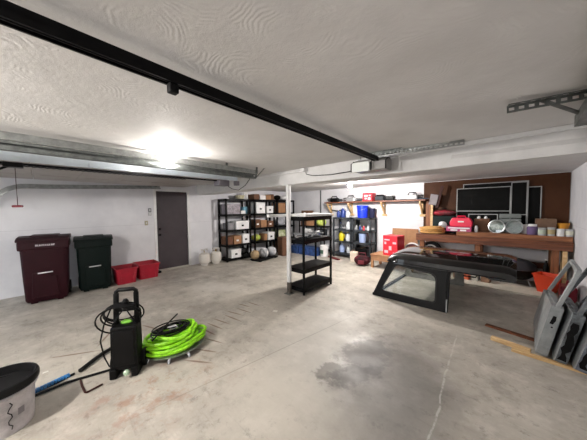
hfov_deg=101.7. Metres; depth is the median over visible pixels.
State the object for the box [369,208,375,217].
bucket
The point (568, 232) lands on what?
paint can
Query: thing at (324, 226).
shelving rack
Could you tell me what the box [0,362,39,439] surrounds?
plastic bucket
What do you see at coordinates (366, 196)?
cardboard box
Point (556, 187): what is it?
panel
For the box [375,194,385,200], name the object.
charger
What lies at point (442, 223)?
round lamp
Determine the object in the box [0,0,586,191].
ceiling
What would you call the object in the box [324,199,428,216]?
wall shelf
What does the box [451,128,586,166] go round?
trim
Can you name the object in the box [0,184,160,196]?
door track
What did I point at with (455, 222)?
tool case
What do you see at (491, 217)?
screen
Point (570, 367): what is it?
plank
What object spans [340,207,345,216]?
plastic jug
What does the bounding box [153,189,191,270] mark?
door
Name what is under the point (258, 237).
sack
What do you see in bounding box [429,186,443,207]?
saw
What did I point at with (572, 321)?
door
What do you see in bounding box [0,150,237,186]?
garage door
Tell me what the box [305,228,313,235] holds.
cardboard box
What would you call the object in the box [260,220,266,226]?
cardboard box
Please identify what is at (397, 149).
strap
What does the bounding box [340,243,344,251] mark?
plastic jug
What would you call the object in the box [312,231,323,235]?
bundle
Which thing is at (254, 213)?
shelving rack
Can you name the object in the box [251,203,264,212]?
file box
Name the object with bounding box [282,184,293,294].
support post
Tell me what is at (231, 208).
storage tote
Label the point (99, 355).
wand
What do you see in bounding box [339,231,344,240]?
plastic jug
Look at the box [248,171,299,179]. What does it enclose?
conduit
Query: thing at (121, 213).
wall
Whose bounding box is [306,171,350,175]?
cable
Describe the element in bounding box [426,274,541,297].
board
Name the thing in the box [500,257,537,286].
grill
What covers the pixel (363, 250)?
case
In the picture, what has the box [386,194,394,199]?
charger
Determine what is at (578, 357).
door
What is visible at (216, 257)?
propane tank
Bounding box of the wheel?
[425,241,440,247]
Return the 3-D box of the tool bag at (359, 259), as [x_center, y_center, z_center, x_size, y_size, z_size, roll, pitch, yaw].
[1.868,1.064,6.507,0.432,0.351,0.324,1,3,23]
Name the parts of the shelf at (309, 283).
post, shelf, shelf, shelf, shelf, post, post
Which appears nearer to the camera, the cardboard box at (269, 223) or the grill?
the grill
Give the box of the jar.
[527,224,538,234]
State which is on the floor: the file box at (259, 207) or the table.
the table
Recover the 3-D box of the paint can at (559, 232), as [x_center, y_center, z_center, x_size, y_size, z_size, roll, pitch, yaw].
[4.799,0.226,4.292,0.103,0.130,0.103,2,4,43]
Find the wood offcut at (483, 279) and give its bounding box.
[481,277,490,282]
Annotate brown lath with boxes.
[485,323,533,341]
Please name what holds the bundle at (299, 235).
on the shelf at (309, 283)
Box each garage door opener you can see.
[0,0,391,173]
[0,161,249,189]
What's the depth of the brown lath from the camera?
2.95 m
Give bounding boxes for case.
[355,246,371,255]
[433,216,456,232]
[446,226,471,231]
[450,216,472,226]
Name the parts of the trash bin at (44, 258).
lid, panel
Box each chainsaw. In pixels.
[343,195,362,201]
[396,192,422,199]
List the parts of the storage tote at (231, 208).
lid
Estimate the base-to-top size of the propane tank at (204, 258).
0.450 m
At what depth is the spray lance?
2.59 m
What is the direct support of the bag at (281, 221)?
on the shelving rack at (277, 226)
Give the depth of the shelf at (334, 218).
7.64 m
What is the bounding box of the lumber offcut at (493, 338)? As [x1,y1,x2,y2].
[490,335,530,352]
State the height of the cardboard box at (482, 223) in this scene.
0.282 m
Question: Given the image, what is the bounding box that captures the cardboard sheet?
[392,228,417,247]
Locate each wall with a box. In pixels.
[0,177,291,299]
[291,171,571,280]
[567,162,586,301]
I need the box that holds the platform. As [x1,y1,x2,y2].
[250,255,277,261]
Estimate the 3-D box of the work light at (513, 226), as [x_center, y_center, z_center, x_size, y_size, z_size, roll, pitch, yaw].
[4.447,0.137,4.830,0.280,0.276,0.177,1,3,31]
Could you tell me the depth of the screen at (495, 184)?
5.31 m
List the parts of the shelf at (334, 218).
post, shelf, shelf, shelf, shelf, post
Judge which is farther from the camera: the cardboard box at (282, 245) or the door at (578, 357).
the cardboard box at (282, 245)
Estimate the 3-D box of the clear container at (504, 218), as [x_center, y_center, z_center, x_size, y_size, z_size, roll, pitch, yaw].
[4.518,0.065,4.988,0.340,0.390,0.140,2,4,43]
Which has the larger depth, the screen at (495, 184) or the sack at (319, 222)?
the sack at (319, 222)
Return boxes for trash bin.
[15,233,71,303]
[73,234,112,291]
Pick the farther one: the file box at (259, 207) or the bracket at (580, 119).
the file box at (259, 207)
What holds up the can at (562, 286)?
on the floor
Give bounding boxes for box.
[221,236,232,244]
[223,223,233,229]
[225,247,240,257]
[228,235,240,243]
[230,220,248,228]
[237,233,248,242]
[248,194,258,198]
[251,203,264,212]
[251,219,259,227]
[259,195,265,199]
[259,233,266,239]
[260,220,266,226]
[262,231,274,239]
[265,206,272,212]
[267,220,272,226]
[272,203,284,212]
[272,229,285,237]
[277,236,286,255]
[300,168,307,171]
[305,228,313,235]
[306,220,313,225]
[317,229,326,234]
[363,193,375,200]
[474,218,489,231]
[535,218,556,234]
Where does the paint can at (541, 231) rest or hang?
on the workbench
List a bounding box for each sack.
[250,250,258,258]
[251,234,260,240]
[259,248,268,257]
[268,246,275,255]
[317,220,326,225]
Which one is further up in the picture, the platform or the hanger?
the hanger
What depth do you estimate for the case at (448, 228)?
5.28 m
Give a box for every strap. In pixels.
[370,147,402,154]
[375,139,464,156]
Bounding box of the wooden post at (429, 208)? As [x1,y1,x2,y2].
[426,201,433,225]
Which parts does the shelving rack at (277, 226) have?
post, shelf, post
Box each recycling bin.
[111,263,137,284]
[133,259,159,279]
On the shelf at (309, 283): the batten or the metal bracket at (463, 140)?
the batten
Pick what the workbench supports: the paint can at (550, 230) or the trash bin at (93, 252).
the paint can at (550, 230)
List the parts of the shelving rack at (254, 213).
post, post, shelf, shelf, shelf, shelf, post, post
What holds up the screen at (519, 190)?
on the workbench
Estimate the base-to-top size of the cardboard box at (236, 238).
0.252 m
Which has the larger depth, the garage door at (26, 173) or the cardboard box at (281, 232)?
the cardboard box at (281, 232)
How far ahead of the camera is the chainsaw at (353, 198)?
7.57 m
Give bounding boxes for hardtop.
[372,246,516,312]
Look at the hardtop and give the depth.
3.75 m
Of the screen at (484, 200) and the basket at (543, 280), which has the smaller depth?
the basket at (543, 280)
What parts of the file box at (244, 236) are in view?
lid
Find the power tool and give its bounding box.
[328,196,342,201]
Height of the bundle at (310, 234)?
0.102 m
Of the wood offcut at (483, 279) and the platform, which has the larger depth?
the platform
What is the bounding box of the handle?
[12,169,23,206]
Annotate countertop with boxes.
[416,232,573,244]
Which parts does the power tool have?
motor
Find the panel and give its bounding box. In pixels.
[423,172,570,228]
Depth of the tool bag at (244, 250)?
7.61 m
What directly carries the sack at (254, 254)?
on the platform
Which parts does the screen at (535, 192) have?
frame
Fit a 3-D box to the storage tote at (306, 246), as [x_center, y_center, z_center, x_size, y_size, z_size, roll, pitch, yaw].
[0.431,1.036,8.257,0.352,0.266,0.372,2,4,43]
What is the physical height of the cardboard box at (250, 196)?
0.172 m
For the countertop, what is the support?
on the workbench
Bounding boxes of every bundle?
[293,233,307,237]
[307,231,315,236]
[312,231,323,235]
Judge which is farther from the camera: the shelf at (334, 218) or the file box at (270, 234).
the file box at (270, 234)
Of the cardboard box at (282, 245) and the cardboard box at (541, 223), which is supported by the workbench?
the cardboard box at (541, 223)
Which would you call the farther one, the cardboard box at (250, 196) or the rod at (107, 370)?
the cardboard box at (250, 196)
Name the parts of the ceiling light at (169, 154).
bulb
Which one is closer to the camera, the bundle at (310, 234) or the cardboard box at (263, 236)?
the bundle at (310, 234)
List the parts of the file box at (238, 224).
lid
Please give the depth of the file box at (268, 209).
8.17 m
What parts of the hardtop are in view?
sill, panel, panel, drip rail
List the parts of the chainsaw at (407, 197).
motor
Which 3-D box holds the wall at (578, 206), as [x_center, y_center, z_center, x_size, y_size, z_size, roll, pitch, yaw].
[2.092,0.371,1.075,0.150,2.250,9.600,2,4,43]
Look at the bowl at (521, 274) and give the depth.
4.61 m
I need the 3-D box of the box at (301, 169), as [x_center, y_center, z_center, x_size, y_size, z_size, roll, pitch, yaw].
[0.171,-0.832,3.988,0.100,0.055,0.100,2,4,43]
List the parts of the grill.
lid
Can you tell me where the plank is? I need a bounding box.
[511,347,586,374]
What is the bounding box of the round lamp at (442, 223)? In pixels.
[439,221,446,227]
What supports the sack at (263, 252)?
on the platform
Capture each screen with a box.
[456,186,510,219]
[463,180,528,224]
[468,214,497,230]
[510,181,527,223]
[528,186,541,223]
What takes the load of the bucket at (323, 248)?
on the floor
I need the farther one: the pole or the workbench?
the workbench
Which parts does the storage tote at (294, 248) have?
lid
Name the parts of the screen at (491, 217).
frame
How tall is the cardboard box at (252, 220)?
0.272 m
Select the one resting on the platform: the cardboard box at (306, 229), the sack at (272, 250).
the sack at (272, 250)
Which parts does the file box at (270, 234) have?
lid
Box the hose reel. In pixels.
[142,318,206,363]
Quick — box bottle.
[543,259,548,272]
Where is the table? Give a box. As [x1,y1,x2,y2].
[370,251,413,271]
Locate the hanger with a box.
[507,89,586,112]
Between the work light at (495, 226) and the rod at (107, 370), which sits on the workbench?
the work light at (495, 226)
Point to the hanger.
(569, 95)
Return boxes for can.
[472,275,479,280]
[538,228,545,235]
[547,227,554,235]
[556,229,564,235]
[558,280,577,302]
[565,229,573,236]
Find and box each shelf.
[291,215,331,295]
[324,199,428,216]
[333,217,356,255]
[351,217,376,261]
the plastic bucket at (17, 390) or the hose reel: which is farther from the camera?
the hose reel
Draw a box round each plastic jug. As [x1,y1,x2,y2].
[240,207,246,213]
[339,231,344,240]
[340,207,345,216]
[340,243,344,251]
[346,220,349,228]
[346,232,349,240]
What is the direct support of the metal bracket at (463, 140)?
attached to the ceiling at (369, 76)
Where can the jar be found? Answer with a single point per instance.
(532, 229)
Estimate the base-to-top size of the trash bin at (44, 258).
1.155 m
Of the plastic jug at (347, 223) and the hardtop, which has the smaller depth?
the hardtop
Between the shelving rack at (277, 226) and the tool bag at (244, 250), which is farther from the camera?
the shelving rack at (277, 226)
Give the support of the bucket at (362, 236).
on the shelf at (358, 231)
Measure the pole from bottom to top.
0.039 m
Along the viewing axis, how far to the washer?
2.26 m
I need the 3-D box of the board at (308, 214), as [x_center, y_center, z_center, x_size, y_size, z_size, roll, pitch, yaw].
[0.367,-0.101,4.639,0.370,0.045,0.870,2,4,42]
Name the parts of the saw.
blade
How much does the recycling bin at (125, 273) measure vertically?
0.340 m
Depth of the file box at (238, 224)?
7.40 m
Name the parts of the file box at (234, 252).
lid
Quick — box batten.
[267,213,307,216]
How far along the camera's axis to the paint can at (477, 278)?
4.95 m
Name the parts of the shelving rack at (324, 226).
shelf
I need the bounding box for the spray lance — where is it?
[151,313,177,341]
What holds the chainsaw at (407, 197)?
on the wall shelf at (382, 202)
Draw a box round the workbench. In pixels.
[416,226,573,292]
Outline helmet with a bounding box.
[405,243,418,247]
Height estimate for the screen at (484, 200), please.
1.068 m
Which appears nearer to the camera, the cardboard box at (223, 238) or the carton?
the carton
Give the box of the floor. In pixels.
[0,252,586,439]
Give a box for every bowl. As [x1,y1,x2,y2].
[516,270,537,279]
[557,223,569,228]
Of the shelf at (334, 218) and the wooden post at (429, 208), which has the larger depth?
the shelf at (334, 218)
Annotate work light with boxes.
[488,220,504,232]
[505,220,523,233]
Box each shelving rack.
[218,199,251,261]
[246,199,274,255]
[268,200,294,252]
[299,220,329,251]
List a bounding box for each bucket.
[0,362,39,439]
[320,245,328,256]
[356,205,368,217]
[359,233,365,242]
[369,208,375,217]
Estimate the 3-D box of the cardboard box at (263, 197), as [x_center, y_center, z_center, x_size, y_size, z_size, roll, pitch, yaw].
[-1.142,-0.759,8.082,0.342,0.142,0.240,2,4,43]
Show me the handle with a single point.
(17, 205)
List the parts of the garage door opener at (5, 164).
chain, rail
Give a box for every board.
[291,213,332,216]
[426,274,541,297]
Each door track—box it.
[0,131,264,178]
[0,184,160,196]
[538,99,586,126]
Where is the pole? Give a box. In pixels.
[35,373,74,393]
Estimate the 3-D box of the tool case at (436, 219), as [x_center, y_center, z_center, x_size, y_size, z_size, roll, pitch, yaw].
[3.727,0.105,5.900,0.480,0.420,0.185,2,4,43]
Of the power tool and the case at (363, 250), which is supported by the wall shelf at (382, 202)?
the power tool
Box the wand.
[78,347,109,371]
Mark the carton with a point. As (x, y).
(392, 243)
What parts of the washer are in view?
power cord, knob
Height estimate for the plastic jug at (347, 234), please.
0.292 m
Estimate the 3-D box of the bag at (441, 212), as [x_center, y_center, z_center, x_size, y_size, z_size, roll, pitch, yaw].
[3.724,-0.192,5.889,0.487,0.183,0.172,2,4,43]
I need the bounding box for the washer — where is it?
[94,286,148,379]
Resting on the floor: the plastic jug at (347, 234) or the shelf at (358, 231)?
the shelf at (358, 231)
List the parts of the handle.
cord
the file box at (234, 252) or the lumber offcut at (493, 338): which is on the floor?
the lumber offcut at (493, 338)
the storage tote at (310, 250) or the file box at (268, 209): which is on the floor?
the storage tote at (310, 250)
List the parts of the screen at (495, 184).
panel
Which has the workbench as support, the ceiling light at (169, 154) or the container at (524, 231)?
the container at (524, 231)
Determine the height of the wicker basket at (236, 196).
0.120 m
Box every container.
[499,214,520,232]
[521,224,527,233]
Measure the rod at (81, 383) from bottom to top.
0.016 m
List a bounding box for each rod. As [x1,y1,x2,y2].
[35,369,109,396]
[80,380,102,392]
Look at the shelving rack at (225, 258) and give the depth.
7.28 m
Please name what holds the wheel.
on the floor
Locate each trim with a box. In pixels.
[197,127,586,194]
[362,124,586,158]
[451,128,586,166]
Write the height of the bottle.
0.565 m
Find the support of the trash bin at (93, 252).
on the floor
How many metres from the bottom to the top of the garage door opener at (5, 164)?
0.307 m
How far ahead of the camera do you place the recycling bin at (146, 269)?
5.51 m
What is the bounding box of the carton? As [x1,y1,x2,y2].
[383,234,404,255]
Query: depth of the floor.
2.40 m
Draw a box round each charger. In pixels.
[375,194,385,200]
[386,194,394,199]
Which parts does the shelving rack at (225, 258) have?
post, post, shelf, shelf, shelf, shelf, shelf, post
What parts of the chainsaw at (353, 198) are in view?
motor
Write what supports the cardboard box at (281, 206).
on the shelving rack at (277, 226)
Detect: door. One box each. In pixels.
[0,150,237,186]
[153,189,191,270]
[533,260,581,356]
[551,268,586,364]
[570,296,586,373]
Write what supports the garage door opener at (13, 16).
hanging from the ceiling at (369, 76)
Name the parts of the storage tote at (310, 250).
lid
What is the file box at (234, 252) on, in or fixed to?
on the shelving rack at (225, 258)
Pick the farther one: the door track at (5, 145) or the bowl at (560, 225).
the bowl at (560, 225)
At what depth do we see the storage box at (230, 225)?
7.21 m
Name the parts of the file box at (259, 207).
lid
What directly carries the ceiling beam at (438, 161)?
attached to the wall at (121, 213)
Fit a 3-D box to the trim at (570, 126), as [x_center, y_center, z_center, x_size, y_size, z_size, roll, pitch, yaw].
[1.789,-0.799,2.511,2.320,0.045,0.030,2,4,43]
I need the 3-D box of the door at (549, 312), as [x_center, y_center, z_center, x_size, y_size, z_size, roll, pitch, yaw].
[2.934,0.925,2.683,0.305,0.945,0.855,2,4,44]
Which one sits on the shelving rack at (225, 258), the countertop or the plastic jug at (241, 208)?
the plastic jug at (241, 208)
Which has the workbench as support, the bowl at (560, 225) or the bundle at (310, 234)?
the bowl at (560, 225)
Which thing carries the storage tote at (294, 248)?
on the floor
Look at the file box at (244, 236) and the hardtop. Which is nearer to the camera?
the hardtop
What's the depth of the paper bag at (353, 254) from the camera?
6.90 m
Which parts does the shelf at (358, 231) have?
post, post, shelf, shelf, shelf, post, post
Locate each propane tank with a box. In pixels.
[199,249,209,265]
[211,247,221,263]
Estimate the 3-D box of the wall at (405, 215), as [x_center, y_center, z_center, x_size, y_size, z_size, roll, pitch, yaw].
[2.682,0.069,7.211,7.720,2.250,0.150,2,4,43]
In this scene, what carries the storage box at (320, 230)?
on the shelving rack at (324, 226)
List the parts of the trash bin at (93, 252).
lid, panel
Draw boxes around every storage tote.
[221,204,239,213]
[291,244,301,253]
[299,245,311,254]
[307,246,319,255]
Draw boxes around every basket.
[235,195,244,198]
[532,271,563,292]
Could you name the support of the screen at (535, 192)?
on the workbench
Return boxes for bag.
[240,245,247,254]
[275,218,284,224]
[350,250,357,261]
[354,252,369,264]
[433,208,455,215]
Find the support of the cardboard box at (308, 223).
on the shelving rack at (324, 226)
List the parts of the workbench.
rope coil, leg, rail, leg, leg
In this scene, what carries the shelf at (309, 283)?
on the floor
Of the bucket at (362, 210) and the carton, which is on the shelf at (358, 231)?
the bucket at (362, 210)

